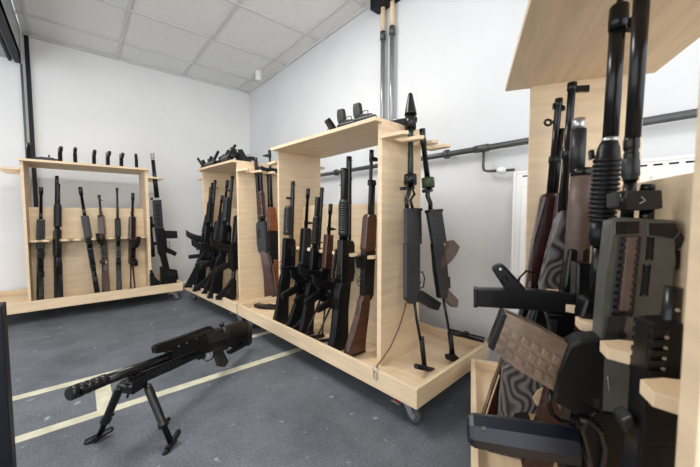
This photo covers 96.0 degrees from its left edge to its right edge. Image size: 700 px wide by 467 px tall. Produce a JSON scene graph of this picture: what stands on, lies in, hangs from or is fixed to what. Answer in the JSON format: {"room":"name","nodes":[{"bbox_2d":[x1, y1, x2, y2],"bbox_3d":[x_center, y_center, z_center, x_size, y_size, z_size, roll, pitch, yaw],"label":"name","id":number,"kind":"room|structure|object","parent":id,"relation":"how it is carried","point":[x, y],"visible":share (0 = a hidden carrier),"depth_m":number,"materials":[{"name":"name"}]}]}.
{"room":"armory","nodes":[
{"label":"armory","id":0,"kind":"room"},
{"bbox_2d":[0,0,20,59],"bbox_3d":[-1.793,-1.546,0.046,1.855,0.322,5.740,-3,4,-41],"label":"wall","id":1,"kind":"structure","parent":0,"point":[7,5],"depth_m":2.53,"materials":[{"name":"white paint"}]},
{"bbox_2d":[0,34,10,60],"bbox_3d":[-1.330,-1.426,0.832,0.020,0.040,5.120,-3,4,-41],"label":"trim","id":2,"kind":"structure","parent":1,"relation":"attached to","point":[2,43],"depth_m":2.57,"materials":[{"name":"black metal"}]},
{"bbox_2d":[0,0,20,62],"bbox_3d":[-1.292,-1.448,0.864,0.040,0.090,5.120,-3,4,-41],"label":"trim","id":3,"kind":"structure","parent":1,"relation":"attached to","point":[4,27],"depth_m":2.41,"materials":[{"name":"black metal"}]},
{"bbox_2d":[0,25,249,290],"bbox_3d":[-2.850,-0.616,3.045,4.076,2.572,0.100,-3,4,-41],"label":"wall","id":4,"kind":"structure","parent":0,"point":[85,101],"depth_m":3.26,"materials":[{"name":"paint"}]},
{"bbox_2d":[20,63,26,155],"bbox_3d":[-2.946,-0.420,2.887,0.014,2.200,0.029,-3,4,-41],"label":"trim","id":5,"kind":"structure","parent":4,"relation":"attached to","point":[21,65],"depth_m":2.84,"materials":[{"name":"black metal"}]},
{"bbox_2d":[24,35,38,206],"bbox_3d":[-2.914,-0.552,2.907,0.030,2.462,0.029,-3,4,-41],"label":"trim","id":6,"kind":"structure","parent":4,"relation":"attached to","point":[26,37],"depth_m":2.87,"materials":[{"name":"black metal"}]},
{"bbox_2d":[12,0,369,90],"bbox_3d":[-0.278,-1.749,1.335,2.106,0.068,5.740,-3,4,-41],"label":"ceiling","id":7,"kind":"structure","parent":0,"point":[245,29],"depth_m":2.75,"materials":[{"name":"tile"}]},
{"bbox_2d":[15,0,369,93],"bbox_3d":[-0.278,-1.704,1.337,2.106,0.026,5.740,-3,4,-41],"label":"grid","id":8,"kind":"object","parent":7,"relation":"attached to","point":[365,7],"visible":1,"depth_m":2.89,"materials":[{"name":"grey metal"}]},
{"bbox_2d":[255,70,261,81],"bbox_3d":[-1.037,-1.782,3.570,0.084,0.104,0.084,-3,4,-41],"label":"ceiling sensor","id":9,"kind":"object","parent":7,"relation":"attached to","point":[258,77],"visible":1,"depth_m":3.54,"materials":[{"name":"white plastic"}]},
{"bbox_2d":[7,286,470,466],"bbox_3d":[-0.982,0.826,0.947,4.076,0.060,5.840,-3,4,-41],"label":"floor","id":10,"kind":"structure","parent":0,"point":[298,409],"depth_m":1.40,"materials":[{"name":"grey concrete"}]},
{"bbox_2d":[0,302,16,466],"bbox_3d":[-0.943,0.494,0.800,0.116,0.620,0.060,-3,4,-41],"label":"trim","id":11,"kind":"structure","parent":10,"relation":"on","point":[7,433],"depth_m":0.81,"materials":[{"name":"black"}]},
{"bbox_2d":[0,158,182,314],"bbox_3d":[-2.395,0.035,2.906,1.375,1.288,0.641,-3,4,-41],"label":"rack","id":12,"kind":"object","parent":10,"relation":"on","point":[78,289],"visible":0.78,"depth_m":2.82,"materials":[{"name":"brown wood"}]},
{"bbox_2d":[0,167,19,174],"bbox_3d":[-2.748,-0.509,2.558,0.134,0.016,0.420,-3,4,-41],"label":"shelf","id":13,"kind":"object","parent":12,"relation":"attached to","point":[7,170],"depth_m":2.48,"materials":[{"name":"brown wood"}]},
{"bbox_2d":[26,142,30,158],"bbox_3d":[-2.510,-0.644,2.461,0.165,0.120,0.026,3,4,41],"label":"pistol","id":14,"kind":"object","parent":12,"relation":"on","point":[28,145],"visible":0.91,"depth_m":2.47,"materials":[{"name":"black metal"}]},
{"bbox_2d":[36,187,44,299],"bbox_3d":[-2.563,0.085,2.599,0.077,0.946,0.224,-3,4,-40],"label":"assault rifle","id":15,"kind":"object","parent":12,"relation":"on","point":[40,223],"visible":0.98,"depth_m":2.61,"materials":[{"name":"black metal"}]},
{"bbox_2d":[38,251,44,257],"bbox_3d":[-2.514,0.171,2.568,0.106,0.063,0.031,-1,-2,41],"label":"magazine","id":16,"kind":"object","parent":15,"relation":"on","point":[41,254],"depth_m":2.54,"materials":[{"name":"black metal"}]},
{"bbox_2d":[33,155,59,160],"bbox_3d":[-2.451,-0.614,2.546,0.161,0.050,0.027,-3,5,-44],"label":"gun","id":17,"kind":"object","parent":12,"relation":"on","point":[48,157],"visible":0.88,"depth_m":2.54,"materials":[{"name":"black metal"}]},
{"bbox_2d":[53,176,62,297],"bbox_3d":[-2.478,0.036,2.661,0.077,1.056,0.205,-2,4,-33],"label":"shotgun","id":18,"kind":"object","parent":12,"relation":"on","point":[57,233],"visible":0.95,"depth_m":2.66,"materials":[{"name":"black metal"}]},
{"bbox_2d":[58,146,62,160],"bbox_3d":[-2.384,-0.652,2.595,0.165,0.120,0.026,3,5,43],"label":"pistol","id":19,"kind":"object","parent":12,"relation":"on","point":[60,148],"visible":0.94,"depth_m":2.60,"materials":[{"name":"black metal"}]},
{"bbox_2d":[73,147,76,162],"bbox_3d":[-2.301,-0.654,2.639,0.026,0.120,0.165,-3,5,-43],"label":"pistol","id":20,"kind":"object","parent":12,"relation":"on","point":[74,148],"visible":0.92,"depth_m":2.64,"materials":[{"name":"black metal"}]},
{"bbox_2d":[78,187,99,292],"bbox_3d":[-2.287,0.070,2.778,0.310,0.968,0.102,3,4,42],"label":"rifle","id":21,"kind":"object","parent":12,"relation":"on","point":[85,220],"visible":1,"depth_m":2.79,"materials":[{"name":"black metal"}]},
{"bbox_2d":[86,237,92,250],"bbox_3d":[-2.244,0.090,2.713,0.034,0.112,0.171,-9,2,-40],"label":"magazine","id":22,"kind":"object","parent":21,"relation":"on","point":[88,239],"depth_m":2.67,"materials":[{"name":"black metal"}]},
{"bbox_2d":[0,274,182,314],"bbox_3d":[-2.396,0.539,2.935,1.375,0.080,0.640,-3,4,-41],"label":"tray","id":23,"kind":"object","parent":12,"relation":"on","point":[17,301],"depth_m":2.76,"materials":[{"name":"brown wood"}]},
{"bbox_2d":[92,149,96,163],"bbox_3d":[-2.219,-0.660,2.735,0.026,0.120,0.165,-3,5,-43],"label":"pistol","id":24,"kind":"object","parent":12,"relation":"on","point":[94,151],"visible":0.91,"depth_m":2.74,"materials":[{"name":"black metal"}]},
{"bbox_2d":[95,195,109,291],"bbox_3d":[-2.248,0.095,2.869,0.076,0.896,0.260,-2,4,-32],"label":"rifle","id":25,"kind":"object","parent":12,"relation":"on","point":[101,239],"visible":0.96,"depth_m":2.87,"materials":[{"name":"black metal"}]},
{"bbox_2d":[95,233,104,244],"bbox_3d":[-2.226,0.051,2.806,0.028,0.108,0.142,-5,1,-26],"label":"magazine","id":26,"kind":"object","parent":25,"relation":"on","point":[100,237],"depth_m":2.80,"materials":[{"name":"black metal"}]},
{"bbox_2d":[106,150,110,164],"bbox_3d":[-2.133,-0.663,2.783,0.026,0.120,0.165,-3,5,-44],"label":"pistol","id":27,"kind":"object","parent":12,"relation":"on","point":[108,153],"visible":0.91,"depth_m":2.79,"materials":[{"name":"black metal"}]},
{"bbox_2d":[113,188,121,289],"bbox_3d":[-2.171,0.055,2.937,0.065,0.967,0.258,-2,4,-35],"label":"rifle","id":28,"kind":"object","parent":12,"relation":"on","point":[117,219],"visible":0.96,"depth_m":2.93,"materials":[{"name":"black metal"}]},
{"bbox_2d":[116,235,119,246],"bbox_3d":[-2.125,0.068,2.891,0.027,0.103,0.135,-1,-1,-38],"label":"magazine","id":29,"kind":"object","parent":28,"relation":"on","point":[117,236],"depth_m":2.86,"materials":[{"name":"black metal"}]},
{"bbox_2d":[119,153,124,165],"bbox_3d":[-2.071,-0.667,2.861,0.026,0.120,0.165,-3,5,-43],"label":"pistol","id":30,"kind":"object","parent":12,"relation":"on","point":[121,155],"visible":0.94,"depth_m":2.87,"materials":[{"name":"black metal"}]},
{"bbox_2d":[128,193,140,288],"bbox_3d":[-2.059,0.076,2.988,0.088,0.932,0.293,-3,5,-42],"label":"assault rifle","id":31,"kind":"object","parent":12,"relation":"on","point":[133,243],"visible":0.99,"depth_m":3.01,"materials":[{"name":"black metal"}]},
{"bbox_2d":[132,237,140,248],"bbox_3d":[-2.002,0.086,2.950,0.167,0.109,0.034,-3,-4,41],"label":"magazine","id":32,"kind":"object","parent":31,"relation":"on","point":[135,241],"depth_m":2.93,"materials":[{"name":"black metal"}]},
{"bbox_2d":[134,154,137,167],"bbox_3d":[-1.978,-0.670,2.915,0.026,0.120,0.165,-2,4,-33],"label":"pistol","id":33,"kind":"object","parent":12,"relation":"on","point":[135,155],"visible":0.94,"depth_m":2.93,"materials":[{"name":"black metal"}]},
{"bbox_2d":[149,270,159,285],"bbox_3d":[-1.899,0.434,3.065,0.085,0.168,0.060,-3,4,-41],"label":"stock","id":34,"kind":"object","parent":12,"relation":"on","point":[154,281],"visible":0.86,"depth_m":3.04,"materials":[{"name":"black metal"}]},
{"bbox_2d":[148,176,163,181],"bbox_3d":[-2.001,-0.546,3.197,0.134,0.016,0.420,-3,4,-41],"label":"shelf","id":35,"kind":"object","parent":12,"relation":"attached to","point":[150,179],"depth_m":3.07,"materials":[{"name":"brown wood"}]},
{"bbox_2d":[150,153,178,284],"bbox_3d":[-1.891,-0.130,3.171,0.266,1.328,0.052,-3,4,-41],"label":"rifle","id":36,"kind":"object","parent":12,"relation":"on","point":[167,275],"visible":0.94,"depth_m":3.15,"materials":[{"name":"black metal"}]},
{"bbox_2d":[165,230,177,238],"bbox_3d":[-1.839,0.009,3.224,0.128,0.085,0.030,-3,4,-41],"label":"magazine","id":37,"kind":"object","parent":36,"relation":"on","point":[168,234],"depth_m":3.21,"materials":[{"name":"black metal"}]},
{"bbox_2d":[12,331,302,443],"bbox_3d":[-1.324,0.768,1.400,2.950,0.002,0.447,-3,4,-41],"label":"floor marking lines","id":38,"kind":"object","parent":10,"relation":"on","point":[103,395],"depth_m":1.50,"materials":[{"name":"beige paint"}]},
{"bbox_2d":[64,321,251,455],"bbox_3d":[-0.752,0.603,1.466,0.350,0.351,1.056,1,3,11],"label":"rifle","id":39,"kind":"object","parent":10,"relation":"on","point":[183,349],"visible":1,"depth_m":1.24,"materials":[{"name":"black metal"}]},
{"bbox_2d":[195,353,205,359],"bbox_3d":[-0.726,0.582,1.500,0.030,0.054,0.085,1,3,11],"label":"magazine","id":40,"kind":"object","parent":39,"relation":"on","point":[198,356],"depth_m":1.49,"materials":[{"name":"black metal"}]},
{"bbox_2d":[184,160,277,320],"bbox_3d":[-1.044,0.030,2.998,1.160,1.288,0.661,3,5,44],"label":"rack","id":41,"kind":"object","parent":10,"relation":"on","point":[249,279],"visible":0.44,"depth_m":2.65,"materials":[{"name":"brown wood"}]},
{"bbox_2d":[184,183,218,287],"bbox_3d":[-1.435,0.017,3.039,0.329,1.013,0.075,-2,4,-24],"label":"rifle","id":42,"kind":"object","parent":41,"relation":"on","point":[190,282],"visible":0.52,"depth_m":3.01,"materials":[{"name":"black metal"}]},
{"bbox_2d":[186,230,200,242],"bbox_3d":[-1.491,0.025,2.998,0.142,0.109,0.029,7,2,-29],"label":"magazine","id":43,"kind":"object","parent":42,"relation":"on","point":[197,238],"depth_m":2.99,"materials":[{"name":"black metal"}]},
{"bbox_2d":[197,157,205,171],"bbox_3d":[-1.440,-0.674,3.096,0.096,0.154,0.410,-2,4,-36],"label":"gun","id":44,"kind":"object","parent":41,"relation":"on","point":[198,159],"visible":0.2,"depth_m":3.11,"materials":[{"name":"black metal"}]},
{"bbox_2d":[192,180,216,291],"bbox_3d":[-1.362,0.018,2.960,0.242,1.046,0.056,-2,4,-33],"label":"shotgun","id":45,"kind":"object","parent":41,"relation":"on","point":[201,273],"visible":0.79,"depth_m":2.95,"materials":[{"name":"black metal"}]},
{"bbox_2d":[191,195,223,290],"bbox_3d":[-1.293,0.093,2.887,0.291,0.888,0.076,-1,4,-24],"label":"assault rifle","id":46,"kind":"object","parent":41,"relation":"on","point":[195,244],"visible":0.53,"depth_m":2.88,"materials":[{"name":"black metal"}]},
{"bbox_2d":[191,239,207,251],"bbox_3d":[-1.356,0.107,2.846,0.157,0.103,0.032,8,3,-30],"label":"magazine","id":47,"kind":"object","parent":46,"relation":"on","point":[195,244],"depth_m":2.82,"materials":[{"name":"black metal"}]},
{"bbox_2d":[201,150,219,167],"bbox_3d":[-1.268,-0.682,2.901,0.412,0.158,0.084,3,5,43],"label":"gun","id":48,"kind":"object","parent":41,"relation":"on","point":[212,160],"visible":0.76,"depth_m":2.87,"materials":[{"name":"black metal"}]},
{"bbox_2d":[212,150,219,159],"bbox_3d":[-1.224,-0.704,2.873,0.047,0.114,0.019,-1,-23,42],"label":"magazine","id":49,"kind":"object","parent":48,"relation":"on","point":[215,156],"depth_m":2.86,"materials":[{"name":"black metal"}]},
{"bbox_2d":[200,180,228,293],"bbox_3d":[-1.192,0.031,2.790,0.268,1.012,0.076,-2,4,-33],"label":"assault rifle","id":50,"kind":"object","parent":41,"relation":"on","point":[203,246],"visible":0.51,"depth_m":2.77,"materials":[{"name":"black metal"}]},
{"bbox_2d":[200,243,213,250],"bbox_3d":[-1.244,0.117,2.748,0.114,0.067,0.033,6,2,-40],"label":"magazine","id":51,"kind":"object","parent":50,"relation":"on","point":[203,246],"depth_m":2.73,"materials":[{"name":"black metal"}]},
{"bbox_2d":[207,176,234,298],"bbox_3d":[-1.110,0.028,2.714,0.251,1.056,0.068,-2,4,-30],"label":"shotgun","id":52,"kind":"object","parent":41,"relation":"on","point":[225,230],"visible":0.86,"depth_m":2.70,"materials":[{"name":"black metal"}]},
{"bbox_2d":[209,215,237,299],"bbox_3d":[-1.001,0.075,2.607,0.068,0.957,0.304,3,5,43],"label":"assault rifle","id":53,"kind":"object","parent":41,"relation":"on","point":[229,291],"visible":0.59,"depth_m":2.61,"materials":[{"name":"black metal"}]},
{"bbox_2d":[209,238,230,251],"bbox_3d":[-1.058,0.094,2.561,0.169,0.110,0.034,6,-4,-43],"label":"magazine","id":54,"kind":"object","parent":53,"relation":"on","point":[223,247],"depth_m":2.55,"materials":[{"name":"black metal"}]},
{"bbox_2d":[217,144,236,162],"bbox_3d":[-1.025,-0.674,2.661,0.096,0.154,0.410,-3,4,-38],"label":"gun","id":55,"kind":"object","parent":41,"relation":"on","point":[227,156],"visible":0.96,"depth_m":2.62,"materials":[{"name":"black metal"}]},
{"bbox_2d":[228,144,236,153],"bbox_3d":[-0.984,-0.695,2.626,0.019,0.114,0.047,35,-19,-35],"label":"magazine","id":56,"kind":"object","parent":55,"relation":"on","point":[234,146],"depth_m":2.61,"materials":[{"name":"black metal"}]},
{"bbox_2d":[216,149,238,162],"bbox_3d":[-1.087,-0.683,2.803,0.414,0.146,0.118,3,4,39],"label":"gun","id":57,"kind":"object","parent":41,"relation":"on","point":[237,155],"visible":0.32,"depth_m":2.71,"materials":[{"name":"black metal"}]},
{"bbox_2d":[184,281,271,313],"bbox_3d":[-1.574,0.560,2.575,2.154,0.080,1.213,-3,4,-41],"label":"tray","id":58,"kind":"object","parent":41,"relation":"on","point":[231,305],"depth_m":2.64,"materials":[{"name":"brown wood"}]},
{"bbox_2d":[230,147,240,160],"bbox_3d":[-0.991,-0.692,2.745,0.118,0.139,0.411,-1,3,-13],"label":"gun","id":59,"kind":"object","parent":41,"relation":"on","point":[234,151],"visible":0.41,"depth_m":2.68,"materials":[{"name":"black metal"}]},
{"bbox_2d":[238,149,253,160],"bbox_3d":[-0.869,-0.658,2.676,0.159,0.105,0.037,-2,4,-31],"label":"pistol","id":60,"kind":"object","parent":41,"relation":"on","point":[244,157],"visible":0.77,"depth_m":2.65,"materials":[{"name":"black metal"}]},
{"bbox_2d":[236,168,276,175],"bbox_3d":[-0.716,-0.507,2.618,0.134,0.016,0.420,3,5,44],"label":"shelf","id":61,"kind":"object","parent":41,"relation":"attached to","point":[239,171],"depth_m":2.57,"materials":[{"name":"brown wood"}]},
{"bbox_2d":[253,157,276,296],"bbox_3d":[-0.703,-0.034,2.617,0.214,1.192,0.061,1,4,22],"label":"shotgun","id":62,"kind":"object","parent":41,"relation":"on","point":[263,246],"visible":0.92,"depth_m":2.61,"materials":[{"name":"black metal"}]},
{"bbox_2d":[261,166,276,172],"bbox_3d":[-0.634,-0.543,2.704,0.032,0.040,0.306,3,5,44],"label":"gun","id":63,"kind":"object","parent":41,"relation":"on","point":[269,169],"visible":0.56,"depth_m":2.64,"materials":[{"name":"black metal"}]},
{"bbox_2d":[262,150,278,291],"bbox_3d":[-0.626,-0.080,2.720,0.214,1.262,0.067,-3,3,-24],"label":"rifle","id":64,"kind":"object","parent":41,"relation":"on","point":[271,211],"visible":0.55,"depth_m":2.69,"materials":[{"name":"walnut"},{"name":"black steel"}]},
{"bbox_2d":[238,116,488,423],"bbox_3d":[-0.055,0.089,1.987,0.661,1.288,1.600,-3,5,-43],"label":"rack","id":65,"kind":"object","parent":10,"relation":"on","point":[298,161],"visible":0.76,"depth_m":1.60,"materials":[{"name":"brown wood"}]},
{"bbox_2d":[254,303,274,309],"bbox_3d":[-0.643,0.559,2.415,0.203,0.030,0.072,1,4,16],"label":"magazine","id":66,"kind":"object","parent":65,"relation":"on","point":[257,305],"visible":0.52,"depth_m":2.39,"materials":[{"name":"black metal"}]},
{"bbox_2d":[273,181,295,323],"bbox_3d":[-0.428,0.123,2.066,0.070,0.940,0.200,3,4,40],"label":"shotgun","id":67,"kind":"object","parent":65,"relation":"on","point":[281,313],"visible":0.86,"depth_m":2.06,"materials":[{"name":"black metal"}]},
{"bbox_2d":[280,188,312,327],"bbox_3d":[-0.325,0.152,1.959,0.226,0.867,0.051,-2,4,-36],"label":"assault rifle","id":68,"kind":"object","parent":65,"relation":"on","point":[305,238],"visible":0.64,"depth_m":1.96,"materials":[{"name":"black metal"}]},
{"bbox_2d":[280,266,297,274],"bbox_3d":[-0.372,0.229,1.925,0.106,0.057,0.031,3,1,-38],"label":"magazine","id":69,"kind":"object","parent":68,"relation":"on","point":[285,270],"depth_m":1.91,"materials":[{"name":"black metal"}]},
{"bbox_2d":[268,160,324,169],"bbox_3d":[-0.389,-0.487,2.277,0.420,0.016,0.134,-3,5,-43],"label":"shelf","id":70,"kind":"object","parent":65,"relation":"attached to","point":[300,164],"depth_m":2.19,"materials":[{"name":"brown wood"}]},
{"bbox_2d":[290,242,322,330],"bbox_3d":[-0.262,0.245,1.911,0.223,0.695,0.042,-2,4,-35],"label":"assault rifle","id":71,"kind":"object","parent":65,"relation":"on","point":[298,278],"visible":0.27,"depth_m":1.88,"materials":[{"name":"black metal"}]},
{"bbox_2d":[290,270,307,283],"bbox_3d":[-0.305,0.258,1.877,0.123,0.080,0.025,6,0,-38],"label":"magazine","id":72,"kind":"object","parent":71,"relation":"on","point":[298,278],"depth_m":1.86,"materials":[{"name":"black metal"}]},
{"bbox_2d":[298,187,324,335],"bbox_3d":[-0.227,0.165,1.865,0.184,0.877,0.051,-2,4,-33],"label":"shotgun","id":73,"kind":"object","parent":65,"relation":"on","point":[315,259],"visible":0.81,"depth_m":1.86,"materials":[{"name":"black metal"}]},
{"bbox_2d":[297,204,335,338],"bbox_3d":[-0.184,0.218,1.797,0.250,0.777,0.048,-2,4,-35],"label":"assault rifle","id":74,"kind":"object","parent":65,"relation":"on","point":[325,272],"visible":0.79,"depth_m":1.80,"materials":[{"name":"black metal"}]},
{"bbox_2d":[297,264,320,279],"bbox_3d":[-0.228,0.216,1.759,0.142,0.093,0.028,4,0,-38],"label":"magazine","id":75,"kind":"object","parent":74,"relation":"on","point":[305,272],"depth_m":1.74,"materials":[{"name":"black metal"}]},
{"bbox_2d":[312,236,339,342],"bbox_3d":[-0.114,0.263,1.747,0.222,0.691,0.042,-2,4,-35],"label":"assault rifle","id":76,"kind":"object","parent":65,"relation":"on","point":[330,285],"visible":0.56,"depth_m":1.74,"materials":[{"name":"black metal"}]},
{"bbox_2d":[312,275,331,289],"bbox_3d":[-0.155,0.267,1.712,0.124,0.081,0.025,5,0,-38],"label":"magazine","id":77,"kind":"object","parent":76,"relation":"on","point":[321,284],"depth_m":1.70,"materials":[{"name":"black metal"}]},
{"bbox_2d":[324,118,335,130],"bbox_3d":[-0.122,-0.594,1.796,0.086,0.086,0.147,-2,4,-29],"label":"pistol","id":78,"kind":"object","parent":65,"relation":"on","point":[329,123],"visible":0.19,"depth_m":1.73,"materials":[{"name":"black metal"}]},
{"bbox_2d":[328,156,354,350],"bbox_3d":[-0.045,0.102,1.671,0.075,1.030,0.193,2,4,37],"label":"shotgun","id":79,"kind":"object","parent":65,"relation":"on","point":[338,336],"visible":0.95,"depth_m":1.67,"materials":[{"name":"black metal"}]},
{"bbox_2d":[337,108,353,127],"bbox_3d":[-0.008,-0.592,1.607,0.148,0.107,0.034,3,4,38],"label":"pistol","id":80,"kind":"object","parent":65,"relation":"on","point":[341,114],"visible":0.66,"depth_m":1.62,"materials":[{"name":"black metal"}]},
{"bbox_2d":[344,150,377,356],"bbox_3d":[0.060,0.096,1.594,0.194,1.031,0.061,-1,4,-38],"label":"rifle","id":81,"kind":"object","parent":65,"relation":"on","point":[356,341],"visible":0.89,"depth_m":1.59,"materials":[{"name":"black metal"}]},
{"bbox_2d":[355,254,363,269],"bbox_3d":[0.047,0.143,1.578,0.044,0.077,0.026,-1,4,-38],"label":"magazine","id":82,"kind":"object","parent":81,"relation":"on","point":[359,259],"depth_m":1.57,"materials":[{"name":"black metal"}]},
{"bbox_2d":[238,297,488,409],"bbox_3d":[-0.055,0.593,2.017,0.740,0.080,1.631,-3,4,-41],"label":"tray","id":83,"kind":"object","parent":65,"relation":"on","point":[398,378],"depth_m":1.57,"materials":[{"name":"brown wood"}]},
{"bbox_2d":[353,102,376,122],"bbox_3d":[0.072,-0.586,1.518,0.148,0.107,0.034,3,5,42],"label":"pistol","id":84,"kind":"object","parent":65,"relation":"on","point":[358,114],"visible":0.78,"depth_m":1.53,"materials":[{"name":"black metal"}]},
{"bbox_2d":[372,303,406,379],"bbox_3d":[0.180,0.486,1.454,0.039,0.284,0.271,3,4,38],"label":"cord","id":85,"kind":"object","parent":65,"relation":"hanging from","point":[377,365],"visible":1,"depth_m":1.46,"materials":[{"name":"cord"},{"name":"steel"}]},
{"bbox_2d":[391,116,416,124],"bbox_3d":[0.269,-0.551,1.599,0.194,0.030,0.141,2,4,34],"label":"pistol","id":86,"kind":"object","parent":65,"relation":"on","point":[400,121],"visible":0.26,"depth_m":1.54,"materials":[{"name":"black metal"}]},
{"bbox_2d":[380,130,450,150],"bbox_3d":[0.334,-0.443,1.517,0.420,0.016,0.134,-3,5,-43],"label":"shelf","id":87,"kind":"object","parent":65,"relation":"attached to","point":[396,138],"depth_m":1.48,"materials":[{"name":"brown wood"}]},
{"bbox_2d":[400,93,440,371],"bbox_3d":[0.327,-0.011,1.454,0.185,1.332,0.245,1,4,18],"label":"rifle","id":88,"kind":"object","parent":65,"relation":"on","point":[412,293],"visible":0.99,"depth_m":1.44,"materials":[{"name":"black metal"}]},
{"bbox_2d":[419,128,459,361],"bbox_3d":[0.470,0.064,1.535,0.279,1.130,0.143,-2,4,-26],"label":"rifle","id":89,"kind":"object","parent":65,"relation":"on","point":[441,255],"visible":0.98,"depth_m":1.50,"materials":[{"name":"black metal"}]},
{"bbox_2d":[441,240,459,267],"bbox_3d":[0.495,0.100,1.580,0.204,0.130,0.022,-3,-2,-43],"label":"magazine","id":90,"kind":"object","parent":89,"relation":"on","point":[449,251],"depth_m":1.56,"materials":[{"name":"brown plastic"}]},
{"bbox_2d":[450,328,484,342],"bbox_3d":[0.625,0.547,1.700,0.190,0.042,0.038,3,4,41],"label":"barrel","id":91,"kind":"object","parent":65,"relation":"on","point":[465,334],"visible":0.83,"depth_m":1.68,"materials":[{"name":"black metal"}]},
{"bbox_2d":[471,0,699,466],"bbox_3d":[0.591,0.172,0.588,0.661,1.288,1.600,1,4,21],"label":"rack","id":92,"kind":"object","parent":10,"relation":"on","point":[560,42],"visible":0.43,"depth_m":0.72,"materials":[{"name":"brown wood"}]},
{"bbox_2d":[471,358,557,466],"bbox_3d":[0.591,0.675,0.618,1.720,0.080,1.343,-3,4,-41],"label":"tray","id":93,"kind":"object","parent":92,"relation":"on","point":[482,371],"depth_m":1.18,"materials":[{"name":"brown wood"}]},
{"bbox_2d":[482,97,564,414],"bbox_3d":[0.532,0.190,1.012,0.234,1.194,0.052,1,4,21],"label":"carbine","id":94,"kind":"object","parent":92,"relation":"in","point":[545,210],"visible":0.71,"depth_m":0.96,"materials":[{"name":"brown wood"}]},
{"bbox_2d":[473,261,590,336],"bbox_3d":[0.434,0.166,0.762,0.253,0.210,0.050,1,4,21],"label":"gun","id":95,"kind":"object","parent":92,"relation":"on","point":[513,295],"visible":0.84,"depth_m":0.74,"materials":[{"name":"black metal"}]},
{"bbox_2d":[473,286,573,313],"bbox_3d":[0.422,0.161,0.766,0.228,0.055,0.034,1,4,21],"label":"magazine","id":96,"kind":"object","parent":95,"relation":"on","point":[508,297],"depth_m":0.75,"materials":[{"name":"black metal"}]},
{"bbox_2d":[488,81,589,458],"bbox_3d":[0.526,0.157,0.908,0.231,1.130,0.070,1,4,21],"label":"rifle","id":97,"kind":"object","parent":92,"relation":"on","point":[519,394],"visible":0.53,"depth_m":0.88,"materials":[{"name":"black metal"}]},
{"bbox_2d":[533,310,547,328],"bbox_3d":[0.535,0.234,0.888,0.042,0.091,0.030,1,4,21],"label":"magazine","id":98,"kind":"object","parent":97,"relation":"on","point":[539,317],"depth_m":0.87,"materials":[{"name":"black metal"}]},
{"bbox_2d":[520,117,593,466],"bbox_3d":[0.531,0.174,0.811,0.135,0.914,0.052,1,4,21],"label":"rifle","id":99,"kind":"object","parent":92,"relation":"in","point":[577,247],"visible":0.51,"depth_m":0.77,"materials":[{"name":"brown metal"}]},
{"bbox_2d":[466,0,683,466],"bbox_3d":[0.390,0.062,0.573,0.323,0.962,0.072,1,4,21],"label":"rifle","id":100,"kind":"object","parent":92,"relation":"in","point":[638,257],"visible":0.94,"depth_m":0.54,"materials":[{"name":"black metal"}]},
{"bbox_2d":[494,309,567,389],"bbox_3d":[0.338,0.219,0.603,0.128,0.136,0.036,1,4,21],"label":"magazine","id":101,"kind":"object","parent":100,"relation":"on","point":[537,352],"depth_m":0.59,"materials":[{"name":"brown plastic"}]},
{"bbox_2d":[557,0,631,466],"bbox_3d":[0.484,0.025,0.627,0.095,0.930,0.046,1,4,21],"label":"shotgun","id":102,"kind":"object","parent":92,"relation":"in","point":[607,160],"visible":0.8,"depth_m":0.60,"materials":[{"name":"black metal"}]},
{"bbox_2d":[613,285,683,466],"bbox_3d":[0.414,0.226,0.440,0.064,0.309,0.056,1,4,21],"label":"rifle","id":103,"kind":"object","parent":92,"relation":"in","point":[650,436],"visible":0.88,"depth_m":0.42,"materials":[{"name":"black metal"}]},
{"bbox_2d":[249,0,699,361],"bbox_3d":[0.560,-0.561,2.123,0.100,2.572,5.740,-3,4,-41],"label":"wall","id":104,"kind":"structure","parent":0,"point":[454,57],"depth_m":1.96,"materials":[{"name":"paint"}]},
{"bbox_2d":[380,6,385,118],"bbox_3d":[0.242,-1.139,2.331,0.042,1.220,0.041,-3,4,-41],"label":"riser pipe","id":105,"kind":"object","parent":104,"relation":"attached to","point":[382,32],"visible":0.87,"depth_m":2.31,"materials":[{"name":"silver metal"}]},
{"bbox_2d":[370,0,399,14],"bbox_3d":[0.260,-1.700,2.261,0.090,0.110,0.240,-3,4,-41],"label":"bracket","id":106,"kind":"object","parent":104,"relation":"attached to","point":[375,5],"visible":0.95,"depth_m":2.29,"materials":[{"name":"black metal"}]},
{"bbox_2d":[389,0,394,120],"bbox_3d":[0.300,-1.135,2.262,0.042,1.220,0.041,-3,4,-41],"label":"riser pipe","id":107,"kind":"object","parent":104,"relation":"attached to","point":[392,2],"visible":0.87,"depth_m":2.24,"materials":[{"name":"silver metal"}]},
{"bbox_2d":[320,108,697,176],"bbox_3d":[0.179,-0.454,2.436,0.076,0.179,4.700,-3,4,-41],"label":"pipe","id":108,"kind":"object","parent":104,"relation":"attached to","point":[692,113],"visible":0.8,"depth_m":1.68,"materials":[{"name":"grey metal"}]},
{"bbox_2d":[509,154,694,312],"bbox_3d":[1.257,0.074,1.166,0.129,0.715,1.225,-3,4,-41],"label":"radiator","id":109,"kind":"object","parent":104,"relation":"attached to","point":[660,167],"visible":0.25,"depth_m":1.54,"materials":[{"name":"white metal"}]},
{"bbox_2d":[517,154,694,176],"bbox_3d":[1.258,-0.267,1.137,0.105,0.030,1.210,-3,4,-41],"label":"grille","id":110,"kind":"object","parent":109,"relation":"attached to","point":[680,161],"depth_m":1.16,"materials":[{"name":"white metal"}]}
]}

